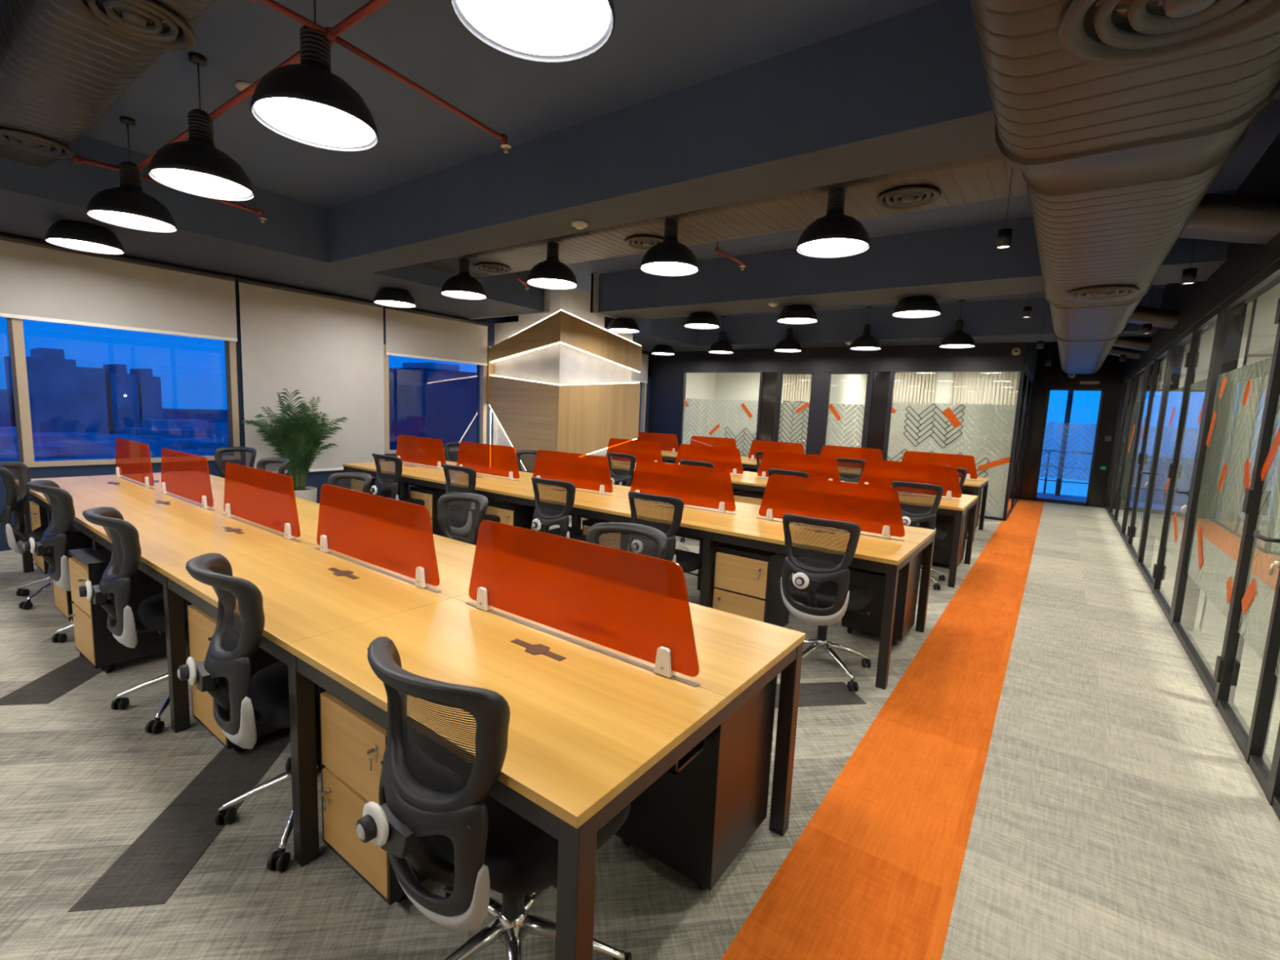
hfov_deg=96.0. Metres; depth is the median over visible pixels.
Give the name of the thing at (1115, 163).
air duct
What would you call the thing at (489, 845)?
office chair
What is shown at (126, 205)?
pendant lamp
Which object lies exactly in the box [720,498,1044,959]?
carpet runner
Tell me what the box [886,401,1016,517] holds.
glass wall
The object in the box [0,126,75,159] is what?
air diffuser
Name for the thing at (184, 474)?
divider
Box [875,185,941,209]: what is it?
air diffuser
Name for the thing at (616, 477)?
office chair
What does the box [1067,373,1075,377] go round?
ceiling speaker
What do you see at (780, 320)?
diffuser
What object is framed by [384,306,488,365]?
roller blind
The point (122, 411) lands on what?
apartment block
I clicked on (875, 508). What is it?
divider
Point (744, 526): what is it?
desk
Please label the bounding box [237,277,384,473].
roller blind
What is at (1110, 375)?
wall
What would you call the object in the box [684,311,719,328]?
pendant lamp
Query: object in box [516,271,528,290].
pipe
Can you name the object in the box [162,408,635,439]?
ground
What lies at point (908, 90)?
beam
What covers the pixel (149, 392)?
apartment block
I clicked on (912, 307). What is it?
pendant lamp
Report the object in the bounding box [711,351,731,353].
diffuser
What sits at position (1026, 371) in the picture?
trim
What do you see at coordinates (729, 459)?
divider
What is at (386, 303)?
diffuser
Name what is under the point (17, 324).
window
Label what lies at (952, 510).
desk
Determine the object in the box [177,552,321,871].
office chair
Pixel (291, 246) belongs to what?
beam
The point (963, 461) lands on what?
divider
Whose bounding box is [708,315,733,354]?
pendant lamp
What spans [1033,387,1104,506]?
door
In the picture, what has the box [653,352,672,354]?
diffuser
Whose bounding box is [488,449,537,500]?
office chair
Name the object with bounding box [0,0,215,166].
air duct
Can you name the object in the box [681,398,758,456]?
glass wall
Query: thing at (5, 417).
apartment block
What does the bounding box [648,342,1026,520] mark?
wall
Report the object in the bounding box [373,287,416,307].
pendant lamp
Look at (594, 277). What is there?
trim
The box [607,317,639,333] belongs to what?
pendant lamp
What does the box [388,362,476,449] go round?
window
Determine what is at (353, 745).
drawer pedestal
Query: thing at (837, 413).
door
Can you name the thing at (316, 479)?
wall
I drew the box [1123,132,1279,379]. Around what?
wall
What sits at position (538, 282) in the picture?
diffuser
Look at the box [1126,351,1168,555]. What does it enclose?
door
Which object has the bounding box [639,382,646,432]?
window
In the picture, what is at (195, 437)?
buildings
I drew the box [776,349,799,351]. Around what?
diffuser
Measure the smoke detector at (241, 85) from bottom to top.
0.037 m
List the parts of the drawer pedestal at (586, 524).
drawer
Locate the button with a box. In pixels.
[1099,465,1106,470]
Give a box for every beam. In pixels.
[0,135,544,318]
[327,0,1279,272]
[598,189,1237,319]
[604,315,697,347]
[641,289,1163,352]
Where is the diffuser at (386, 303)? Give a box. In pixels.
[375,300,413,306]
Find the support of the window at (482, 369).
in the wall at (316, 479)
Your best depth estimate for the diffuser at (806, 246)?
3.85 m
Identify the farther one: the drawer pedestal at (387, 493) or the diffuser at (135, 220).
the drawer pedestal at (387, 493)
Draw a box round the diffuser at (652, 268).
[641,262,697,274]
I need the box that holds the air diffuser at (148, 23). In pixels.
[68,0,195,50]
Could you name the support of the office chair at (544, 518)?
on the floor
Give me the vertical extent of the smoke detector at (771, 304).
0.037 m
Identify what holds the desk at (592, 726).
on the floor
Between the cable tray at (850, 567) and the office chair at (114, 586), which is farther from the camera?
the cable tray at (850, 567)
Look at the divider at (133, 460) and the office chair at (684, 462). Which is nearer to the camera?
the divider at (133, 460)
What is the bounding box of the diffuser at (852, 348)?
[851,346,879,349]
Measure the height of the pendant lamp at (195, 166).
0.663 m
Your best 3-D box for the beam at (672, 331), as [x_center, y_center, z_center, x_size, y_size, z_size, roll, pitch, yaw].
[-0.023,-2.902,11.091,1.675,0.500,1.550,7,9,35]
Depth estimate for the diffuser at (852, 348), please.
9.25 m
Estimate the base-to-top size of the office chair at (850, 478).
0.969 m
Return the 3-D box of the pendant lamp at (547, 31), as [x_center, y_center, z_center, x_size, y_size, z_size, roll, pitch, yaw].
[-0.294,-1.681,1.635,0.472,0.663,0.472,7,9,35]
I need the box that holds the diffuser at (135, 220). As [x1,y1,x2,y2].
[88,210,174,230]
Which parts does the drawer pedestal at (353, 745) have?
drawer, drawer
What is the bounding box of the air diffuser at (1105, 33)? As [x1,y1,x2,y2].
[1056,0,1279,66]
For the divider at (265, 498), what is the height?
0.349 m
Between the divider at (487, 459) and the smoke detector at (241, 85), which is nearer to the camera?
the smoke detector at (241, 85)
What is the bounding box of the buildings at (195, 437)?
[0,418,229,461]
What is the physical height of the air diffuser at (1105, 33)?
0.029 m
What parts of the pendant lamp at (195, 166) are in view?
hanging cord, lamp shade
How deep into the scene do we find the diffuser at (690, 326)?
7.64 m
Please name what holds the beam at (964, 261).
attached to the wall at (1244, 262)
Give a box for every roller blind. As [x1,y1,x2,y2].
[0,233,237,342]
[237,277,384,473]
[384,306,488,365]
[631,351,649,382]
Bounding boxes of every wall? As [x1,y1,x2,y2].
[0,231,651,551]
[493,288,632,485]
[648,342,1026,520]
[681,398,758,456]
[683,372,1020,500]
[826,373,867,447]
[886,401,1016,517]
[1006,371,1031,515]
[1018,341,1126,508]
[1023,342,1038,379]
[1107,361,1154,539]
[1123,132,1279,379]
[1140,278,1279,679]
[1213,283,1279,642]
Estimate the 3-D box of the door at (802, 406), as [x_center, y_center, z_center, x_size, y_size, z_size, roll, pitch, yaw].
[2.959,-0.918,11.172,0.648,2.320,0.098,7,9,35]
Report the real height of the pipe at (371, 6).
0.048 m
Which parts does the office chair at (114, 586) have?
tension knob, frame, leg, seat, leg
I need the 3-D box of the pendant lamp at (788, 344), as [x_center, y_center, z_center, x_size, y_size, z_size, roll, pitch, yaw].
[2.579,-2.571,9.967,0.472,0.663,0.472,7,9,35]
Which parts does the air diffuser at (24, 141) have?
plate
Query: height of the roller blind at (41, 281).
0.707 m
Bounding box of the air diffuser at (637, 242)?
[625,235,663,249]
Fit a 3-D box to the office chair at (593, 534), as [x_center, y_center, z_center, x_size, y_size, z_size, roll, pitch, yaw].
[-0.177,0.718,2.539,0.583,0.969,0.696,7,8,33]
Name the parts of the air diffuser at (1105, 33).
plate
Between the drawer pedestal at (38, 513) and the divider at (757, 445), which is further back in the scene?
the divider at (757, 445)
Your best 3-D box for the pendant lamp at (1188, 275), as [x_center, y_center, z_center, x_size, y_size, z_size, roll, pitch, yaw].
[3.852,-1.744,3.988,0.076,0.750,0.076,7,9,35]
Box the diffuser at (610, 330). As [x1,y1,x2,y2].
[608,328,638,332]
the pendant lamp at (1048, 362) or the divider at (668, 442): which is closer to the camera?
the pendant lamp at (1048, 362)
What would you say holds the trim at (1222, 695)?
attached to the wall at (1244, 262)
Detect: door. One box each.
[776,372,813,453]
[822,371,869,447]
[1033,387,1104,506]
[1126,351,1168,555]
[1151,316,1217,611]
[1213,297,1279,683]
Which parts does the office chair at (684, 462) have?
frame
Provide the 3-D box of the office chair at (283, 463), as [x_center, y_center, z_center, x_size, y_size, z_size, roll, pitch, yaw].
[-3.213,0.321,4.721,0.583,0.969,0.696,7,8,34]
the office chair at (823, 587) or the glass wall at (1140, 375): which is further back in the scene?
the glass wall at (1140, 375)
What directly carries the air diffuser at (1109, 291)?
attached to the air duct at (1115, 163)
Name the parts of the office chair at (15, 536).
frame, leg, seat, leg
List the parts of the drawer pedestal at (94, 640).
drawer, drawer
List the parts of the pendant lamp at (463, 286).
lamp shade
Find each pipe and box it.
[72,0,390,171]
[141,173,266,222]
[248,0,335,43]
[335,35,511,153]
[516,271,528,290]
[715,241,745,270]
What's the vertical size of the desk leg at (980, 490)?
0.613 m
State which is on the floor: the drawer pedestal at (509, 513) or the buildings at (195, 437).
the drawer pedestal at (509, 513)
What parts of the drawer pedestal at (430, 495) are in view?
drawer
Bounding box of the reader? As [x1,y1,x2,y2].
[1104,435,1111,441]
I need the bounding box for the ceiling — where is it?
[0,0,1279,318]
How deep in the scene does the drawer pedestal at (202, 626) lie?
2.46 m
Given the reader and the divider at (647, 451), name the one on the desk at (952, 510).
the divider at (647, 451)
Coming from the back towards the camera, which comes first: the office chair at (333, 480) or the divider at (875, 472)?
the divider at (875, 472)
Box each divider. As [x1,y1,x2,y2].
[115,437,154,487]
[160,448,213,508]
[223,462,300,538]
[316,484,439,587]
[395,435,446,468]
[456,441,519,479]
[468,520,699,677]
[533,449,613,493]
[605,438,662,462]
[630,460,735,512]
[636,431,678,452]
[675,444,742,475]
[689,435,737,448]
[747,440,804,459]
[757,450,840,481]
[759,474,904,538]
[820,444,883,468]
[858,458,961,498]
[901,450,977,479]
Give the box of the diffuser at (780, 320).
[778,318,816,323]
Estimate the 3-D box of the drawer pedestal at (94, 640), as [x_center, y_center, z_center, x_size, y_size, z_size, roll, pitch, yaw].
[-2.870,0.695,3.237,0.400,0.613,0.450,7,8,34]
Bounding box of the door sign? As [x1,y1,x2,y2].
[1080,381,1099,384]
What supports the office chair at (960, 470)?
on the floor
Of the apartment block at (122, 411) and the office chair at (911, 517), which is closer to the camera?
the office chair at (911, 517)
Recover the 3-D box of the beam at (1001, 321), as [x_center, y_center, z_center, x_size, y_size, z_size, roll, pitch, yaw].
[3.451,-2.633,10.111,8.478,0.500,0.920,7,9,35]
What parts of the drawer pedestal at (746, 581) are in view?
drawer, drawer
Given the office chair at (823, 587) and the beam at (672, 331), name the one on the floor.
the office chair at (823, 587)
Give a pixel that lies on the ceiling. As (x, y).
(655, 48)
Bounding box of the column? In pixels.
[486,309,642,471]
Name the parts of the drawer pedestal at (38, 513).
drawer, drawer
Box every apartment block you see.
[0,389,11,426]
[102,364,140,434]
[129,368,162,427]
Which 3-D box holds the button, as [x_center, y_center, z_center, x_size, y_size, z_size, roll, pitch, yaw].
[8.990,-0.234,11.181,0.100,0.080,0.024,7,9,35]
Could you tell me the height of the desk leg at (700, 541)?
0.613 m
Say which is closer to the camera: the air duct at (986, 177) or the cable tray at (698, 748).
the cable tray at (698, 748)
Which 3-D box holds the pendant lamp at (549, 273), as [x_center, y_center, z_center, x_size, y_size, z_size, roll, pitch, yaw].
[-0.805,-2.154,5.334,0.472,0.663,0.472,7,9,35]
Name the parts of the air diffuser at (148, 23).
plate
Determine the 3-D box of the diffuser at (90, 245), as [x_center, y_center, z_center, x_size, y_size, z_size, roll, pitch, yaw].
[-4.522,-1.917,4.702,0.440,0.004,0.440,7,9,35]
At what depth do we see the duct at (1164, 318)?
6.05 m
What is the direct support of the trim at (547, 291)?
attached to the wall at (316, 479)
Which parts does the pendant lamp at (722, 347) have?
lamp shade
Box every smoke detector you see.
[234,80,252,90]
[571,220,587,229]
[768,302,778,306]
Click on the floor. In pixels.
(82, 778)
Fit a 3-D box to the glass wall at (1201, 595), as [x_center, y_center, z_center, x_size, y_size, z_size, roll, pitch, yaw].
[4.213,-0.064,4.316,0.018,2.370,5.071,7,9,35]
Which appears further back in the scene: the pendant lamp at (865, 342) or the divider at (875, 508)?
the pendant lamp at (865, 342)
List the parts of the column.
edge trim, wood panel, wood panel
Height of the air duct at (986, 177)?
0.261 m
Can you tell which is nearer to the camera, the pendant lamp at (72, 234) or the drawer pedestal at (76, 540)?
the drawer pedestal at (76, 540)
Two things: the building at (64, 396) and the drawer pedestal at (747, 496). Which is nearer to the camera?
the drawer pedestal at (747, 496)
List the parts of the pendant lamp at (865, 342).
lamp shade, hanging cord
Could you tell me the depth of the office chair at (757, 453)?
8.79 m
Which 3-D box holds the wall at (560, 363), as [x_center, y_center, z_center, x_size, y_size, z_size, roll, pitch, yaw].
[-1.290,-1.386,9.775,1.475,3.300,1.780,7,9,35]
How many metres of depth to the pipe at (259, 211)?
4.62 m
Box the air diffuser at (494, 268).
[474,262,511,273]
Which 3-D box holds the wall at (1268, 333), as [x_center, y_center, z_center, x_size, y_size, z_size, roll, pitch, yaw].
[6.996,-0.186,5.147,3.207,2.750,12.300,7,9,35]
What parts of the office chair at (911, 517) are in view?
tension knob, frame, leg, seat, leg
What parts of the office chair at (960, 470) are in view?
frame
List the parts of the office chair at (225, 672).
tension knob, frame, leg, seat, leg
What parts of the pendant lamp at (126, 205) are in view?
hanging cord, lamp shade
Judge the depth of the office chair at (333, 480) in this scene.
4.18 m
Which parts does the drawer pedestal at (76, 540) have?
drawer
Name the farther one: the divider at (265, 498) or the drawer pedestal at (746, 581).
the drawer pedestal at (746, 581)
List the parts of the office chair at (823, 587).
tension knob, leg, leg, frame, seat, leg, leg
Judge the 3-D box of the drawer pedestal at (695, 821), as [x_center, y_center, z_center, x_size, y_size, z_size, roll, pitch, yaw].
[0.198,0.974,2.035,0.400,0.613,0.450,7,9,35]
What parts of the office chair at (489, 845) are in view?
tension knob, frame, leg, leg, leg, seat, leg, leg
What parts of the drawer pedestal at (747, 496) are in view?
drawer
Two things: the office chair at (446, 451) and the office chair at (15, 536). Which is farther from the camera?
the office chair at (446, 451)
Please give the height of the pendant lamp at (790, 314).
0.663 m
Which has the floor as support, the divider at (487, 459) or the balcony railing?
the balcony railing
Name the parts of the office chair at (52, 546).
tension knob, frame, leg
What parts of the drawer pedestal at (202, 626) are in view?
drawer, drawer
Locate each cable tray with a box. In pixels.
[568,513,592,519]
[665,532,723,544]
[666,737,705,774]
[796,556,902,576]
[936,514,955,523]
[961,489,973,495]
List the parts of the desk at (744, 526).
leg, leg, leg, leg, long rail, leg, leg, cross rail, leg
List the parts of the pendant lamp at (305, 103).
lamp shade, hanging cord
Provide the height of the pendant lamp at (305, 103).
0.663 m
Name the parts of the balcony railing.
post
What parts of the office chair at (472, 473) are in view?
frame, seat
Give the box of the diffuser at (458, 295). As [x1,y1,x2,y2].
[442,291,484,298]
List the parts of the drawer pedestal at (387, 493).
drawer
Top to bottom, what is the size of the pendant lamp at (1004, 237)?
0.750 m
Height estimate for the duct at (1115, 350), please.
0.220 m
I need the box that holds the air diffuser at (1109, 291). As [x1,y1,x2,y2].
[1066,284,1140,299]
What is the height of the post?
3.220 m
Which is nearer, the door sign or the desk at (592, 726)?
the desk at (592, 726)
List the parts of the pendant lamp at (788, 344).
lamp shade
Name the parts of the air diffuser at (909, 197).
plate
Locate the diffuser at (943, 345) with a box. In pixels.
[942,344,973,347]
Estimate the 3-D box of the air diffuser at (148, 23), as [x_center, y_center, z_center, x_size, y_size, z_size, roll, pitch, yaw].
[-2.034,-1.856,2.318,0.395,0.029,0.395,7,9,35]
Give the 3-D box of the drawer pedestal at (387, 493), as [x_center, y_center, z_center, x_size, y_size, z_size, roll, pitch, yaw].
[-3.104,0.253,6.778,0.400,0.613,0.450,7,9,35]
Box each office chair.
[0,461,53,609]
[22,480,84,657]
[77,506,189,733]
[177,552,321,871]
[213,446,256,478]
[256,457,289,474]
[328,471,372,493]
[355,636,631,959]
[369,453,425,506]
[437,492,488,545]
[441,463,500,534]
[444,442,460,462]
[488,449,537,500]
[531,476,586,542]
[586,522,667,559]
[607,452,635,486]
[627,490,702,577]
[680,459,714,542]
[755,451,764,472]
[768,468,808,478]
[780,513,872,691]
[836,457,865,483]
[891,480,946,590]
[956,467,967,539]
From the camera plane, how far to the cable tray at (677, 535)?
4.53 m
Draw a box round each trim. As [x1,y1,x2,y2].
[468,288,550,319]
[590,272,617,318]
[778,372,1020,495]
[1005,364,1033,520]
[1105,258,1279,820]
[1255,353,1273,356]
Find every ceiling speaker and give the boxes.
[1011,347,1021,355]
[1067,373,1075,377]
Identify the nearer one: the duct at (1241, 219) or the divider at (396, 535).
the divider at (396, 535)
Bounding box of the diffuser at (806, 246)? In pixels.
[798,238,867,255]
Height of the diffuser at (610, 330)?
0.004 m
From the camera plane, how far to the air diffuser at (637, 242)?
5.07 m
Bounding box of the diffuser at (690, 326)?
[685,324,718,328]
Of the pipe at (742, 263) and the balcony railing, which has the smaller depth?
the pipe at (742, 263)
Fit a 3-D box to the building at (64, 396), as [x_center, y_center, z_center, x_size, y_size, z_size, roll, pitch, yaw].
[-222.396,-31.129,220.185,20.000,36.500,24.000,7,9,35]
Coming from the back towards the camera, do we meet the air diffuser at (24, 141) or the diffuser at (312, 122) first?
the air diffuser at (24, 141)
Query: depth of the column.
8.98 m
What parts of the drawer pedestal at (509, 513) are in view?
drawer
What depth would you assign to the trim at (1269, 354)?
4.12 m
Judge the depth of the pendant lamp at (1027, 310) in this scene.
5.50 m
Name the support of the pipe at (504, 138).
attached to the pipe at (371, 6)
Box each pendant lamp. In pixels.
[44,220,124,254]
[85,115,177,232]
[147,52,254,200]
[249,0,378,151]
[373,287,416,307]
[440,258,486,299]
[449,0,615,62]
[526,241,577,289]
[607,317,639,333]
[640,219,698,275]
[651,345,674,355]
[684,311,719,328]
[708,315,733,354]
[773,324,801,352]
[777,305,817,324]
[795,188,870,257]
[849,306,880,350]
[892,296,941,318]
[938,299,975,348]
[995,167,1013,249]
[1022,290,1032,318]
[1036,303,1045,349]
[1045,342,1051,365]
[1119,347,1126,361]
[1142,286,1153,333]
[1180,238,1197,284]
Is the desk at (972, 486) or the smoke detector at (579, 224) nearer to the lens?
the smoke detector at (579, 224)
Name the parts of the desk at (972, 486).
leg, long rail, leg, leg, cross rail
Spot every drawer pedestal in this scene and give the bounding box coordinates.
[29,498,48,573]
[48,523,93,621]
[67,546,187,671]
[186,600,281,751]
[319,685,451,905]
[351,475,400,497]
[409,485,466,537]
[485,499,542,529]
[582,518,629,551]
[614,675,777,890]
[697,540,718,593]
[711,542,792,626]
[733,489,764,505]
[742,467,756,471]
[841,551,922,644]
[919,510,968,566]
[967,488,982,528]
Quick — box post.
[1054,391,1073,495]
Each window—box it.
[6,317,240,467]
[383,344,487,453]
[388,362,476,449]
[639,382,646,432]
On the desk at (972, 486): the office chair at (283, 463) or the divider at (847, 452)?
the divider at (847, 452)
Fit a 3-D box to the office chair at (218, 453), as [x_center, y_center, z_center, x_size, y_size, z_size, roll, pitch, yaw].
[-4.028,0.184,5.555,0.583,0.969,0.696,3,7,7]
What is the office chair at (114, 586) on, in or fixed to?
on the floor
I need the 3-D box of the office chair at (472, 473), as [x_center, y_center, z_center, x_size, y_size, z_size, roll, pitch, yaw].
[-1.504,0.326,5.289,0.583,0.969,0.696,8,9,37]
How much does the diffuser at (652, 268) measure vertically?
0.004 m
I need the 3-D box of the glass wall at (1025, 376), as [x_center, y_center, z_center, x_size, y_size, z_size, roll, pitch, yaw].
[6.856,-0.676,10.408,0.012,2.360,3.180,7,9,35]
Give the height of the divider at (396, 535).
0.349 m
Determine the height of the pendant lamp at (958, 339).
0.663 m
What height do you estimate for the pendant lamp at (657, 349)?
0.663 m
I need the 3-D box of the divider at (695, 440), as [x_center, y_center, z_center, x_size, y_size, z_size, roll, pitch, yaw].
[1.287,-0.585,10.212,1.007,0.349,0.038,7,9,35]
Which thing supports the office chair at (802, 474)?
on the floor
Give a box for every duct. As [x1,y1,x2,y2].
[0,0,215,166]
[423,151,1028,278]
[968,0,1279,373]
[1108,346,1141,359]
[1113,336,1151,351]
[1128,306,1179,328]
[1178,193,1279,244]
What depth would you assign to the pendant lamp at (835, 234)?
3.76 m
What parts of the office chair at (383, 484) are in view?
tension knob, frame, seat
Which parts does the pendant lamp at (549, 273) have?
lamp shade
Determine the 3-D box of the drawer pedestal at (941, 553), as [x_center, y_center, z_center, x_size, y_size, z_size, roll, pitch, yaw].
[3.253,0.600,6.194,0.400,0.613,0.450,7,9,35]
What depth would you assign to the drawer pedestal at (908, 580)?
3.94 m
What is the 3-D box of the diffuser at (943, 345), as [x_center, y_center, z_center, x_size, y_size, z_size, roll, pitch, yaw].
[4.672,-1.980,8.491,0.440,0.004,0.440,7,9,35]
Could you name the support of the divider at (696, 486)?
on the desk at (744, 526)
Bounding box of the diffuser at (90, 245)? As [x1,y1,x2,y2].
[48,238,121,252]
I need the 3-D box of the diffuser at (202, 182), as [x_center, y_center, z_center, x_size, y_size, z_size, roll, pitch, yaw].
[-2.414,-1.642,3.188,0.440,0.004,0.440,7,9,35]
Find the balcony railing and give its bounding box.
[1039,449,1093,493]
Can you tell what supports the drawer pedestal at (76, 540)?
on the floor
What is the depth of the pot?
6.56 m
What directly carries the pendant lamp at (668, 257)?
hanging from the ceiling
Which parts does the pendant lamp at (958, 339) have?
lamp shade, hanging cord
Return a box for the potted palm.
[241,388,348,502]
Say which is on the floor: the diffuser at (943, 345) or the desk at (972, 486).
the desk at (972, 486)
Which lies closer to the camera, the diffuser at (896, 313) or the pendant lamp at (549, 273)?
the pendant lamp at (549, 273)
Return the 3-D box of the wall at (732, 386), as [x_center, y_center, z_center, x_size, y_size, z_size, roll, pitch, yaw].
[3.978,-1.271,12.363,7.005,2.900,2.930,7,9,35]
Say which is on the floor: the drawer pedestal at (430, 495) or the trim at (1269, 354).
the drawer pedestal at (430, 495)
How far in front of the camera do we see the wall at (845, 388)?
11.91 m
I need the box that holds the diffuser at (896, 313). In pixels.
[893,311,938,316]
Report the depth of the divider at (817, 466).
6.70 m
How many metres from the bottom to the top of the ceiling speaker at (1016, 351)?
0.124 m
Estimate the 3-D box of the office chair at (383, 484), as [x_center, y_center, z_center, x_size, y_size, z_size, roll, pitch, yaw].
[-2.432,0.205,5.955,0.583,0.969,0.696,7,8,34]
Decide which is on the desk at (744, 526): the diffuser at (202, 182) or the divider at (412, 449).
the divider at (412, 449)
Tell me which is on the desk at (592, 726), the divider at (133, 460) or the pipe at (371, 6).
the divider at (133, 460)
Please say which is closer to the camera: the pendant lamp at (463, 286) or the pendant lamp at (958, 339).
the pendant lamp at (463, 286)
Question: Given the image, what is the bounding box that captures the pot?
[294,486,316,502]
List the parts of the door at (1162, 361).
lever handle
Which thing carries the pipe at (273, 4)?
attached to the pipe at (371, 6)
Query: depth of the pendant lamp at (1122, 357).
8.69 m
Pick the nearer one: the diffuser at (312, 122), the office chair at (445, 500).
the diffuser at (312, 122)
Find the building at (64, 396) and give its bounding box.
[4,347,109,434]
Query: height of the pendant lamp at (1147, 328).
0.750 m
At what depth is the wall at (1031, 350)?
10.01 m
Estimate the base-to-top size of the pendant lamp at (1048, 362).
0.750 m
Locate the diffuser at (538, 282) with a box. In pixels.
[528,278,575,288]
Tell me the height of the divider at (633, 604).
0.349 m
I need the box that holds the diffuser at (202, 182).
[151,168,251,197]
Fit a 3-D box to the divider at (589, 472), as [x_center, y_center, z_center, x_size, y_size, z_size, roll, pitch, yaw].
[-0.644,-0.078,5.360,1.007,0.349,0.038,7,9,35]
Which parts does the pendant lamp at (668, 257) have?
lamp shade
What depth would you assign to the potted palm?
6.44 m
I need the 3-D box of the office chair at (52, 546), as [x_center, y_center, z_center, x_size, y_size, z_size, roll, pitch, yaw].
[-3.191,0.475,3.469,0.583,0.969,0.696,8,9,38]
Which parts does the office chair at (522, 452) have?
frame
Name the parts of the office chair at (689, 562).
tension knob, frame, seat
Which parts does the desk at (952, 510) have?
long rail, leg, cross rail, leg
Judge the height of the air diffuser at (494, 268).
0.029 m
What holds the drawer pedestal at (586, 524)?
on the floor
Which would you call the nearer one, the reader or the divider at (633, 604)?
the divider at (633, 604)
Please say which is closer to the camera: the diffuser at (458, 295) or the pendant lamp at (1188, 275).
the pendant lamp at (1188, 275)
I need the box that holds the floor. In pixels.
[0,492,1279,959]
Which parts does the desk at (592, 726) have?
leg, leg, leg, leg, long rail, leg, leg, cross rail, leg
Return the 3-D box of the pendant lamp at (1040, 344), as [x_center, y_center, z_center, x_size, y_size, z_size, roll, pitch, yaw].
[5.350,-2.124,7.640,0.076,0.750,0.076,7,9,35]
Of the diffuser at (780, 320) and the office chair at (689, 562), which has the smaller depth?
the office chair at (689, 562)
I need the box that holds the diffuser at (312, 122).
[254,97,374,146]
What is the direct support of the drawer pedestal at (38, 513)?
on the floor
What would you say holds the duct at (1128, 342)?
attached to the air duct at (1115, 163)
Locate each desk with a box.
[15,472,805,959]
[342,461,936,689]
[611,460,977,587]
[661,450,989,542]
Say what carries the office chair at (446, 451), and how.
on the floor

